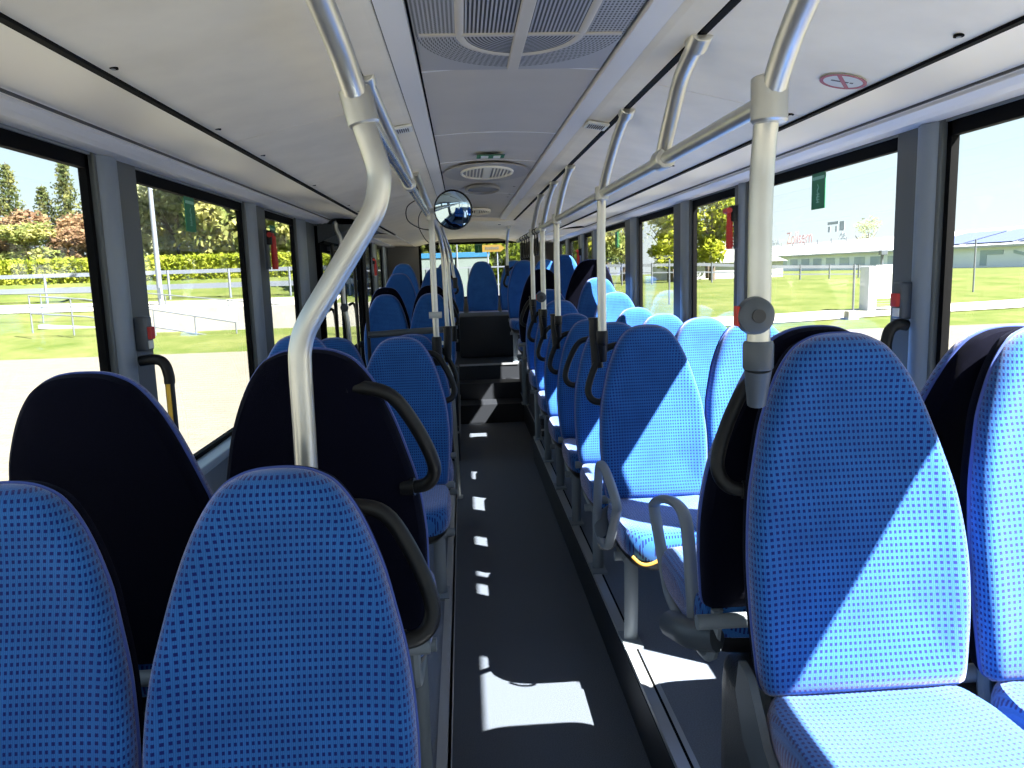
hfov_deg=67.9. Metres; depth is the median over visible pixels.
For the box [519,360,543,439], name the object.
platform
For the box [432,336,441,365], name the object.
socket
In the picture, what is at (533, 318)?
socket
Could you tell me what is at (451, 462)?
seat cushion
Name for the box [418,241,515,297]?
window
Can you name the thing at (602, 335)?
socket
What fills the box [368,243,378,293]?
trim
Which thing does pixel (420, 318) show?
seat
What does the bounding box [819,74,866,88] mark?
sticker
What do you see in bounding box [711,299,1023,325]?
path
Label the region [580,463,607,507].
seat cushion
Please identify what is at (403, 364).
seat
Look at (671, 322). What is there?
seat
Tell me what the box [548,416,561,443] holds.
seat cushion
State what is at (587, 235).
window
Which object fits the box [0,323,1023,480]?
ground
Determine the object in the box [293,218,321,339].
trim
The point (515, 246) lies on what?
bush
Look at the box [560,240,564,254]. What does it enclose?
window
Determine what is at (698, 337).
seat
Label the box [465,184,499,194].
ceiling vent
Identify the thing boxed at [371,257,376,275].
hammer
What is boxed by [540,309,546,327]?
socket
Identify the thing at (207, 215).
leafy tree
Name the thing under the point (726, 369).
seat
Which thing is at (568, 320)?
seat
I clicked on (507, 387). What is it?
step
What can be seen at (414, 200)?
cable
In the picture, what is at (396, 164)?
grab rail
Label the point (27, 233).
leafy tree
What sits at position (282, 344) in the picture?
seat
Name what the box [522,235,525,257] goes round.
strap
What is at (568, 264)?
seat
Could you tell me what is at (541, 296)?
pole
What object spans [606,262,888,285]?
guard rail
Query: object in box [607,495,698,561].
seat cushion
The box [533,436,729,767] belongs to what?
platform
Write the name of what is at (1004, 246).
building
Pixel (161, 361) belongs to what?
handle
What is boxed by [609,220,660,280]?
bare tree
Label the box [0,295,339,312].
path
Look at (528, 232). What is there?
strap
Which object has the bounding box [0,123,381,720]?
wall
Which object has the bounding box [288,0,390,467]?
pole
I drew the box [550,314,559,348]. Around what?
socket
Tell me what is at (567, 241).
trim
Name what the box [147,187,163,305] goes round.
lamp post
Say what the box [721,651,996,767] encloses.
housing
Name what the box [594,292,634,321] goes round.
seat
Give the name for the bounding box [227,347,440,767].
seat
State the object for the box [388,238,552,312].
wall
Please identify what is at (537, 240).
strap
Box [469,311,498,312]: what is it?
seat cushion
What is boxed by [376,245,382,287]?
window
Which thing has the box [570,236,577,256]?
window
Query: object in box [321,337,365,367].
seat
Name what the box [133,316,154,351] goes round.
button
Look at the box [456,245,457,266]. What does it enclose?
lamp post
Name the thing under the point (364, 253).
pole
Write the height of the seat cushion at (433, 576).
0.114 m
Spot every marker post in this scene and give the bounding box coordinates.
[668,259,669,304]
[852,264,855,309]
[972,239,976,291]
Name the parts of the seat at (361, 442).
grab handle, seat frame, leg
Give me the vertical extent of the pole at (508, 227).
0.549 m
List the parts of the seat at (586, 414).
grab handle, seat frame, leg, backrest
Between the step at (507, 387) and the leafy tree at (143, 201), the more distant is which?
the leafy tree at (143, 201)
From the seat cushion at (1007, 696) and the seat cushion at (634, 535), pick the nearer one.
the seat cushion at (1007, 696)
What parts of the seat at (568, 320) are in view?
grab handle, seat frame, leg, backrest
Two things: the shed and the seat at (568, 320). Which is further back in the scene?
the shed
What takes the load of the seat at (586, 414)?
on the platform at (673, 696)
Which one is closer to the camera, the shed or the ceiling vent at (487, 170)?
the ceiling vent at (487, 170)
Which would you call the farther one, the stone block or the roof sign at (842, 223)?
the roof sign at (842, 223)
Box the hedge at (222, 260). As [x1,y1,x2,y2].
[0,252,330,284]
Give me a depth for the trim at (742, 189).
3.63 m
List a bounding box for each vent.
[394,124,412,133]
[409,0,645,70]
[460,166,513,179]
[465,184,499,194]
[472,208,490,214]
[584,120,609,130]
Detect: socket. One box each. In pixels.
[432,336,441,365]
[443,326,451,361]
[452,326,456,341]
[453,278,457,287]
[505,265,508,275]
[529,296,536,322]
[531,299,536,315]
[538,309,546,338]
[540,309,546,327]
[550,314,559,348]
[554,316,561,336]
[588,317,602,367]
[596,330,607,361]
[742,340,773,407]
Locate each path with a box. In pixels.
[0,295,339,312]
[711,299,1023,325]
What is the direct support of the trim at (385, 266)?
attached to the wall at (214, 464)
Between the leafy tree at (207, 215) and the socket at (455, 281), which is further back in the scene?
the leafy tree at (207, 215)
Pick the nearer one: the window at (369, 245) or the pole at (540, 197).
the pole at (540, 197)
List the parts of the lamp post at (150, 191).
door plate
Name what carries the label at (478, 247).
attached to the window at (486, 242)
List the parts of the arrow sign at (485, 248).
post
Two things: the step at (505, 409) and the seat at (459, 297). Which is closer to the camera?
the step at (505, 409)
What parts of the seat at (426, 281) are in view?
backrest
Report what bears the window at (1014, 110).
in the wall at (1020, 96)
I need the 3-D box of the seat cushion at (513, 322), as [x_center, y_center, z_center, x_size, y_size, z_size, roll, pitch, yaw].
[0.184,-0.698,8.768,0.426,0.114,0.451,-2,9,-3]
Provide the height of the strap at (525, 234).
0.194 m
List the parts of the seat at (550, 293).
grab handle, seat frame, leg, backrest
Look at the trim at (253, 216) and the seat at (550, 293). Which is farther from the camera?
the seat at (550, 293)
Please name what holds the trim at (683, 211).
attached to the wall at (1020, 96)
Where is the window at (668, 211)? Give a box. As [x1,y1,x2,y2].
[639,207,673,307]
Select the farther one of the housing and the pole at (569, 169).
the pole at (569, 169)
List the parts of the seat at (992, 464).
seat frame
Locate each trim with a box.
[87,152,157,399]
[241,201,274,370]
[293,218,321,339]
[317,224,380,243]
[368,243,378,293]
[379,246,388,287]
[565,238,569,254]
[578,233,585,260]
[592,229,596,258]
[625,216,638,306]
[674,200,692,322]
[733,181,748,323]
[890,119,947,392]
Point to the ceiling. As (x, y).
(240, 100)
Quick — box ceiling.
[0,0,1023,247]
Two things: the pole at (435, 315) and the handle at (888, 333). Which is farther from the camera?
the pole at (435, 315)
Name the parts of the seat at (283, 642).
grab handle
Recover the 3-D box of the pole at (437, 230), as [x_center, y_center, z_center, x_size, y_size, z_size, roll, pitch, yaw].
[-0.442,-0.155,4.904,0.125,2.085,0.841,-2,8,0]
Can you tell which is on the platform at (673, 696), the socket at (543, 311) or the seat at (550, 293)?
the seat at (550, 293)
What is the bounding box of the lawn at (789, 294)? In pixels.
[0,267,1023,359]
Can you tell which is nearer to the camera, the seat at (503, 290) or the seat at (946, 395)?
the seat at (946, 395)
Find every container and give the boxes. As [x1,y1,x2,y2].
[421,253,454,280]
[455,252,489,296]
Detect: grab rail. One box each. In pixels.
[377,122,430,216]
[516,101,749,242]
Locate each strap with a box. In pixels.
[519,237,523,258]
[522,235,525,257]
[524,234,527,257]
[526,232,529,257]
[532,229,535,255]
[534,228,538,255]
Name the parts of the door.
swing arm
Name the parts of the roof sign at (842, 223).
support frame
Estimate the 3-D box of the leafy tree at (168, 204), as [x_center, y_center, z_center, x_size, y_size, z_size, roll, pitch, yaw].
[-17.975,-8.637,40.548,3.428,6.121,3.191,5,11,40]
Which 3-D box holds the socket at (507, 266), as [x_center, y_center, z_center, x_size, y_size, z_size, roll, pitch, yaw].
[-0.053,-1.322,8.873,0.045,0.124,0.056,-2,9,-3]
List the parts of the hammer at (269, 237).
plate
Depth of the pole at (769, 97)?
1.32 m
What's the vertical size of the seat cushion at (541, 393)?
0.114 m
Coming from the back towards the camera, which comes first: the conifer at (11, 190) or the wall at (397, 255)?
the conifer at (11, 190)
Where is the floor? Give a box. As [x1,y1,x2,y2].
[452,421,651,767]
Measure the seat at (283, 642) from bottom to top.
1.096 m
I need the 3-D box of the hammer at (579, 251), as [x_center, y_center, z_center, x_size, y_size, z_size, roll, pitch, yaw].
[0.745,-1.402,8.452,0.067,0.210,0.060,-2,9,-3]
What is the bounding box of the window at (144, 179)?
[135,170,254,459]
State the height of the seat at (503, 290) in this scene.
0.854 m
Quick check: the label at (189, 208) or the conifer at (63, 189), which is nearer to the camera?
the label at (189, 208)
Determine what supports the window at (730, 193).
in the wall at (1020, 96)
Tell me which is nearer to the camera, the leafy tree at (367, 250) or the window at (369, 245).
the window at (369, 245)
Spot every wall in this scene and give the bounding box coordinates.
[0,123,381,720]
[149,302,369,332]
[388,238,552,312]
[560,94,1023,241]
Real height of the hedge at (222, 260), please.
1.485 m
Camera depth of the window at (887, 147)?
2.71 m
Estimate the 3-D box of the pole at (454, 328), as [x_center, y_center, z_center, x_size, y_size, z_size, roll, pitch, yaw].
[-0.584,-0.872,6.430,0.072,1.101,0.838,-1,9,5]
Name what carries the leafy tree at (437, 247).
on the lawn at (789, 294)
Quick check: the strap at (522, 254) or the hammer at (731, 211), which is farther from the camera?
the strap at (522, 254)
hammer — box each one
[263,229,278,269]
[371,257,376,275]
[576,248,581,264]
[723,204,738,248]
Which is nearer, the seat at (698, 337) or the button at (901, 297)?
the button at (901, 297)
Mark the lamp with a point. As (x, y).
(881, 252)
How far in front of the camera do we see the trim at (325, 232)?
5.54 m
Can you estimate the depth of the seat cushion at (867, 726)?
1.34 m
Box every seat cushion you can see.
[138,664,152,696]
[421,568,436,656]
[422,485,450,536]
[449,458,453,480]
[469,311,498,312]
[509,318,518,329]
[517,339,522,350]
[529,369,536,387]
[538,390,546,412]
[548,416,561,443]
[562,438,580,472]
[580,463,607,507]
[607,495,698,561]
[661,546,748,637]
[767,685,1023,767]
[991,680,1023,729]
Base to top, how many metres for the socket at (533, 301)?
0.124 m
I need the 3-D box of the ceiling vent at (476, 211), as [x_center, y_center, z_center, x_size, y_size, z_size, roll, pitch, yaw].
[-0.290,-1.431,6.303,0.230,0.020,0.500,-2,9,-3]
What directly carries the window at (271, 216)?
in the wall at (214, 464)
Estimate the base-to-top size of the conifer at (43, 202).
5.510 m
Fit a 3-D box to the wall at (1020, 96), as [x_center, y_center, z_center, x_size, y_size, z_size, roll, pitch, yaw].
[1.055,-0.072,4.971,0.107,2.510,12.900,-2,9,-3]
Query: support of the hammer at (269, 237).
attached to the wall at (214, 464)
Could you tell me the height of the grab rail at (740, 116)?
0.037 m
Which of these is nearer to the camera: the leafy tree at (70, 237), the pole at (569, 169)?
the pole at (569, 169)
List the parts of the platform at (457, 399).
panel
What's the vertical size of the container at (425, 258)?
2.105 m
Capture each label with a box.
[183,196,196,232]
[270,225,275,235]
[475,244,481,252]
[615,232,617,247]
[811,171,825,209]
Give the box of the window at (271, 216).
[264,210,299,319]
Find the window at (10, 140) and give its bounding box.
[0,128,110,371]
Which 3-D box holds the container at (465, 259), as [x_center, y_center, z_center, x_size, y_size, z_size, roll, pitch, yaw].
[-1.479,-3.899,28.789,1.240,2.105,2.230,-2,9,-3]
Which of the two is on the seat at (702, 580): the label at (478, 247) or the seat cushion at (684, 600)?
the seat cushion at (684, 600)
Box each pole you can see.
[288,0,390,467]
[333,221,351,341]
[362,251,371,362]
[413,172,441,365]
[418,190,462,498]
[436,219,456,341]
[440,226,457,287]
[505,226,510,275]
[529,194,544,315]
[536,181,558,327]
[552,165,575,336]
[595,108,635,361]
[734,0,819,407]
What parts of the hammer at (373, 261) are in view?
plate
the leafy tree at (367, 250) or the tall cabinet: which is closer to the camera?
the tall cabinet
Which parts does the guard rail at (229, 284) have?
post, post, rail, rail, post, post, post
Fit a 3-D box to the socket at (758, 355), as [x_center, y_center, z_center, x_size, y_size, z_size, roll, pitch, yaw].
[0.448,-0.017,1.389,0.054,0.125,0.064,-2,9,-3]
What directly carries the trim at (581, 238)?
attached to the wall at (1020, 96)
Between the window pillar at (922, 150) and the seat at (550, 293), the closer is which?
the window pillar at (922, 150)
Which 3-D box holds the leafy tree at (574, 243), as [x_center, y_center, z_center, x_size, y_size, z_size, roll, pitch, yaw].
[2.029,-6.184,33.660,3.097,5.577,2.655,-2,8,0]
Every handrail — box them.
[0,292,285,322]
[27,295,236,335]
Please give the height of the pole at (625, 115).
0.863 m
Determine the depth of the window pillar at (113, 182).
2.33 m
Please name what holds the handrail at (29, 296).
on the lawn at (789, 294)
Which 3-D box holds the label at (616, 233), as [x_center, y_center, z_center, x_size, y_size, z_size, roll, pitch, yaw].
[0.921,-1.274,6.710,0.006,0.136,0.110,-2,9,-3]
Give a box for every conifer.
[0,162,39,255]
[32,184,58,258]
[45,163,85,261]
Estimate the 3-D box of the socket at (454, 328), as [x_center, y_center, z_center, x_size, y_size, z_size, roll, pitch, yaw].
[-0.526,-0.456,6.887,0.052,0.140,0.052,-2,9,-3]
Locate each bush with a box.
[450,244,495,265]
[483,243,519,294]
[513,244,564,255]
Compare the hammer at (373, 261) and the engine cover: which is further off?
the engine cover
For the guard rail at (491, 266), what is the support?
on the lawn at (789, 294)
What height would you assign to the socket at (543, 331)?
0.206 m
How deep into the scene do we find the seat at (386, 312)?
7.20 m
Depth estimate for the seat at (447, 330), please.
4.28 m
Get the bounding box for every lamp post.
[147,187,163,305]
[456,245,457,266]
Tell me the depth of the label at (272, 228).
4.41 m
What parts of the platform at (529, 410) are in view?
edge trim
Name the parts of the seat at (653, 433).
grab handle, armrest, seat frame, leg, backrest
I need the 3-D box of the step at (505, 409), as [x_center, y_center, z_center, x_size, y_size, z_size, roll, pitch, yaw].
[-0.220,0.290,8.258,0.675,0.199,0.350,-2,9,-3]
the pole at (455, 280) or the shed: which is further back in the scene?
the shed
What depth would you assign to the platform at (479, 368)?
8.69 m
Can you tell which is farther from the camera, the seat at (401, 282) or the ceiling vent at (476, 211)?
the seat at (401, 282)
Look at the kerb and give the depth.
25.05 m
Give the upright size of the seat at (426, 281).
1.115 m
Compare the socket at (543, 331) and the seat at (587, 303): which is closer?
the socket at (543, 331)
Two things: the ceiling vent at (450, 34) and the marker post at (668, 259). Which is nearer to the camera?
the ceiling vent at (450, 34)
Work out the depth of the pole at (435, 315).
4.14 m
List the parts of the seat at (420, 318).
grab handle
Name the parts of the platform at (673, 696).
edge trim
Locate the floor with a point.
(536, 683)
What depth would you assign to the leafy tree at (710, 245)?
51.31 m
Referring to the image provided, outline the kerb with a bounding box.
[38,325,94,328]
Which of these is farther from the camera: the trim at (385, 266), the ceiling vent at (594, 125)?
the trim at (385, 266)
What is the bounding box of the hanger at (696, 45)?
[650,33,712,170]
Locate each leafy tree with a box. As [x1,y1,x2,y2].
[0,208,52,259]
[0,221,66,264]
[46,212,86,262]
[137,184,165,256]
[141,190,176,254]
[144,190,198,259]
[172,197,236,258]
[209,208,286,253]
[275,222,290,250]
[324,246,380,291]
[367,245,428,286]
[421,245,455,264]
[563,240,577,258]
[573,236,605,263]
[588,228,624,271]
[646,214,702,281]
[697,197,734,279]
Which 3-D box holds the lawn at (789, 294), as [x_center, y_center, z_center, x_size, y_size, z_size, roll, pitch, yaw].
[13.418,-14.553,101.045,220.000,2.000,160.000,-2,9,-3]
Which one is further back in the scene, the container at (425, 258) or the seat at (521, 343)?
the container at (425, 258)
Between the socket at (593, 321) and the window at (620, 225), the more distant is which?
the window at (620, 225)
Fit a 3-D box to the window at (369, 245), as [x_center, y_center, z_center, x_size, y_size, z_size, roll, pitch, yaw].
[-1.664,-1.095,8.815,0.023,1.082,0.720,-2,9,-3]
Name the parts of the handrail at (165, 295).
post, rail, rail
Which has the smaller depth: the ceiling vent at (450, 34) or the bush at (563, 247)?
the ceiling vent at (450, 34)
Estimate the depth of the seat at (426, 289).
7.21 m
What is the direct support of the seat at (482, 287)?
on the platform at (479, 368)
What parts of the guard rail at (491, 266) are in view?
rail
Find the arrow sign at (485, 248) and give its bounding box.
[482,244,503,294]
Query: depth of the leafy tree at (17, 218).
39.24 m
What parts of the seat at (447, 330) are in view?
backrest, grab handle, seat frame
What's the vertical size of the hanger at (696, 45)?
0.260 m
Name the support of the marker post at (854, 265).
on the lawn at (789, 294)
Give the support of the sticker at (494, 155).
attached to the ceiling
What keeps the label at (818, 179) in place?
attached to the window at (887, 147)
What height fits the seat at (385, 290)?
0.854 m
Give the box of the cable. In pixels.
[405,200,428,242]
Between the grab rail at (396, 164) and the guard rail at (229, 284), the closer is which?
the grab rail at (396, 164)
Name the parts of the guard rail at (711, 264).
post, post, post, rail, rail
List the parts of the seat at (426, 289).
grab handle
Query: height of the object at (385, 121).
0.217 m
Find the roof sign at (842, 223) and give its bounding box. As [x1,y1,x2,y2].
[772,221,846,247]
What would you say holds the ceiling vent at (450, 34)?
in the ceiling
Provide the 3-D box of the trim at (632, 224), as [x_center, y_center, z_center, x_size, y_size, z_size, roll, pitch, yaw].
[0.968,-0.772,6.103,0.067,1.105,0.430,-2,9,-3]
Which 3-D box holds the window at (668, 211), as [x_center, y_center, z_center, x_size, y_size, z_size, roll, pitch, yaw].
[1.032,-0.666,5.389,0.023,1.082,1.040,-2,9,-3]
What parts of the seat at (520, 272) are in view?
grab handle, leg, backrest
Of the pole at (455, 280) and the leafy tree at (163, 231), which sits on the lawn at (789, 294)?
the leafy tree at (163, 231)
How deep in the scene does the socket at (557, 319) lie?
4.28 m
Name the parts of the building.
solar panel, solar panel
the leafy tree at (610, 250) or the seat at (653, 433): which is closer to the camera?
the seat at (653, 433)
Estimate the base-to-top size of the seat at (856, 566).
0.868 m
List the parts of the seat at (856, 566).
grab handle, plate, seat frame, backrest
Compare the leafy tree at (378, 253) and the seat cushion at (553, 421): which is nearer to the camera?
the seat cushion at (553, 421)
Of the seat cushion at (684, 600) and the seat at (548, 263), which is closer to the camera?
the seat cushion at (684, 600)
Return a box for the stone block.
[844,310,858,319]
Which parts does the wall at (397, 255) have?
corner post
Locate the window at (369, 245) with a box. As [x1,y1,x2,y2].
[368,243,372,298]
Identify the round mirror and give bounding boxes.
[428,189,472,229]
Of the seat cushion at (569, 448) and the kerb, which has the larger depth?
the kerb
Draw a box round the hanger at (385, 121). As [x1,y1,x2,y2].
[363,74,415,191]
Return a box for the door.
[314,226,366,366]
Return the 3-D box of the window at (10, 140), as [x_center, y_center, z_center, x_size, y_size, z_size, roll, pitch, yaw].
[-1.108,0.151,0.365,0.023,1.082,3.940,-2,9,-3]
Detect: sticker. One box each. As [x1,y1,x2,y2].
[477,154,504,158]
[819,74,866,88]
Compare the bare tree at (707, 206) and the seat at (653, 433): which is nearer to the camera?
the seat at (653, 433)
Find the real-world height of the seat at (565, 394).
1.143 m
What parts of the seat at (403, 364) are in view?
backrest, leg, grab handle, seat frame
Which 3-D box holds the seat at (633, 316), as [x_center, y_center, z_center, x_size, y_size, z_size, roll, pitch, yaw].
[0.872,-0.062,4.964,0.442,0.854,0.608,-2,9,-3]
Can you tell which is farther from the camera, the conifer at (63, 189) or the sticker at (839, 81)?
the conifer at (63, 189)
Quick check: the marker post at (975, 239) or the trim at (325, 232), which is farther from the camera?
the marker post at (975, 239)
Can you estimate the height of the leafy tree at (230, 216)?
8.489 m
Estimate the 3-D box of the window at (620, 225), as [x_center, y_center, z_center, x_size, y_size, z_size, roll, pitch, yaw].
[0.928,-0.898,6.963,0.023,1.082,1.330,-2,9,-3]
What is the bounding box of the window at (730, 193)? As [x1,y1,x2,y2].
[692,188,734,317]
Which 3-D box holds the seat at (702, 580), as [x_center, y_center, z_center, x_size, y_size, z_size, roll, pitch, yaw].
[0.618,0.257,1.948,0.489,0.854,0.642,-2,9,-3]
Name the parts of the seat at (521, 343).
seat frame, leg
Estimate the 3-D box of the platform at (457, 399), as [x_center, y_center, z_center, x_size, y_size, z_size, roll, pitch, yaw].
[-1.020,0.224,7.509,1.014,0.599,2.206,-2,9,-3]
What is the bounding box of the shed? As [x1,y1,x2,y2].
[653,241,787,279]
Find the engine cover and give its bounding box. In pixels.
[459,312,512,357]
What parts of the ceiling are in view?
cove trim, cove trim, cove trim, panel, cove panel, panel, cove trim, cove trim, panel, cove panel, panel, panel, panel, panel, panel, panel, panel, panel, panel, panel, cove panel, cove trim, cove trim, cove trim, panel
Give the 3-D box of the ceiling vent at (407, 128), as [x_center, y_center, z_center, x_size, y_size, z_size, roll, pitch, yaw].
[-0.365,-0.838,2.506,0.071,0.019,0.100,-2,9,-3]
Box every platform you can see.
[427,483,457,767]
[452,362,460,460]
[456,325,527,379]
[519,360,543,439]
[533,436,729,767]
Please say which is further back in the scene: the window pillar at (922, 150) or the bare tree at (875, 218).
the bare tree at (875, 218)
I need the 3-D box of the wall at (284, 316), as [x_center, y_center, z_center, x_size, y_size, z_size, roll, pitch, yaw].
[-8.045,-1.878,24.264,7.800,1.240,0.300,-2,9,-3]
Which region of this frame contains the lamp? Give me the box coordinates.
[878,250,887,264]
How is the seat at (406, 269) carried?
on the platform at (479, 368)
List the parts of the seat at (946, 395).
backrest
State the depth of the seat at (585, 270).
6.84 m
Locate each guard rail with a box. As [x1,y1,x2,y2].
[0,264,379,303]
[367,266,504,288]
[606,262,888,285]
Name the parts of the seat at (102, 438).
seat frame, backrest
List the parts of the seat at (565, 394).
grab handle, seat frame, backrest, leg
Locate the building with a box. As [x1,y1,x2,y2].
[772,226,1023,270]
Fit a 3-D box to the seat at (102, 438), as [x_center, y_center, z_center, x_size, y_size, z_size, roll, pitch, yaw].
[-0.851,0.359,1.817,0.442,0.854,0.608,-2,9,-3]
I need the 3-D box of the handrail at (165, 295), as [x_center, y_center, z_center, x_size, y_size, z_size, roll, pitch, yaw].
[-15.201,-2.277,26.348,15.052,1.852,0.211,-2,8,-2]
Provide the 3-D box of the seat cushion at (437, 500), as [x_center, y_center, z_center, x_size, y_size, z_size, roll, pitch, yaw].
[-0.477,0.549,3.306,0.426,0.114,0.451,-2,9,-3]
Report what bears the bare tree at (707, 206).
on the lawn at (789, 294)
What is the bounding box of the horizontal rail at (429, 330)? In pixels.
[368,326,442,337]
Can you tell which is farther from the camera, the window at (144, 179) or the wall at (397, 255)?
the wall at (397, 255)
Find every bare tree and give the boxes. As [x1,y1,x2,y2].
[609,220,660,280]
[697,204,731,278]
[853,215,881,239]
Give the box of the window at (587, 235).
[585,232,591,259]
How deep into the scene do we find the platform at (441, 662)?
2.71 m
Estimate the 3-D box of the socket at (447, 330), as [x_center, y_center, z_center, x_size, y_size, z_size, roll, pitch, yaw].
[-0.369,-0.228,4.366,0.059,0.206,0.054,-2,9,-3]
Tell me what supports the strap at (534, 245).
hanging from the grab rail at (740, 116)
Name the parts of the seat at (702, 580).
armrest, seat frame, backrest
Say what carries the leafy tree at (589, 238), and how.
on the lawn at (789, 294)
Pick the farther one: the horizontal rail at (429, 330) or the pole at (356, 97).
the horizontal rail at (429, 330)
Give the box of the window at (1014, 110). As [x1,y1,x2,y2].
[935,98,1023,366]
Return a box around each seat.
[0,480,143,767]
[9,371,212,711]
[142,465,440,767]
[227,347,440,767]
[268,335,326,356]
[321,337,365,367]
[364,294,408,367]
[366,336,457,600]
[369,287,410,328]
[385,273,416,322]
[392,264,418,294]
[401,326,458,537]
[410,293,458,383]
[411,285,458,361]
[421,268,458,341]
[438,263,464,324]
[467,261,499,312]
[500,260,517,311]
[503,258,535,362]
[517,269,561,404]
[520,289,564,440]
[527,296,578,462]
[535,259,551,269]
[536,309,587,490]
[547,314,588,525]
[550,254,576,298]
[562,322,630,575]
[565,259,614,308]
[577,277,615,317]
[585,317,706,649]
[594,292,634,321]
[616,307,652,326]
[642,313,682,335]
[649,325,849,661]
[675,317,726,409]
[704,324,778,457]
[710,331,1023,767]
[920,324,1023,501]
[960,327,1023,729]
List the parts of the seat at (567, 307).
grab handle, seat frame, leg, backrest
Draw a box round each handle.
[138,354,178,428]
[880,319,909,349]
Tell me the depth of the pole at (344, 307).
5.50 m
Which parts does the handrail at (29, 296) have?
post, post, rail, rail, post, post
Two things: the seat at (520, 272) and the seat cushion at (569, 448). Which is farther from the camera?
the seat at (520, 272)
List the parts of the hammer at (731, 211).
plate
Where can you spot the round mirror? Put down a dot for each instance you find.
(452, 209)
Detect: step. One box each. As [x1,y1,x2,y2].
[460,378,520,399]
[460,398,523,423]
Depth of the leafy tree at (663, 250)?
51.31 m
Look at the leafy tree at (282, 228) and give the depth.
38.74 m
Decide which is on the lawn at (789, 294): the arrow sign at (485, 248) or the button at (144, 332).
the arrow sign at (485, 248)
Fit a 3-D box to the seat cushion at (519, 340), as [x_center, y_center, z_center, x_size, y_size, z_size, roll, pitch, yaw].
[0.271,-0.379,7.362,0.426,0.114,0.451,-2,9,-3]
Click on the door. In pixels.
(325, 247)
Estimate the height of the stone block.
0.330 m
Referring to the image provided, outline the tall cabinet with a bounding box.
[859,250,892,310]
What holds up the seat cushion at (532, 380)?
on the seat at (550, 293)
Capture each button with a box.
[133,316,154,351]
[890,281,911,318]
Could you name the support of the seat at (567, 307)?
on the platform at (673, 696)
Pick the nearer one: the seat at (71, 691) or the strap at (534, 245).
the seat at (71, 691)
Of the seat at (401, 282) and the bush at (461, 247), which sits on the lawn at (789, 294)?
the bush at (461, 247)
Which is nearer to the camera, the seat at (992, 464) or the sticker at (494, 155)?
the seat at (992, 464)
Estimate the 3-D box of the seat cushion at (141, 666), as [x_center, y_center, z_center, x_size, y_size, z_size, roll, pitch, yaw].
[-0.842,0.646,1.939,0.426,0.114,0.451,-2,9,-3]
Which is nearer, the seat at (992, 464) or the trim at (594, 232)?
the seat at (992, 464)

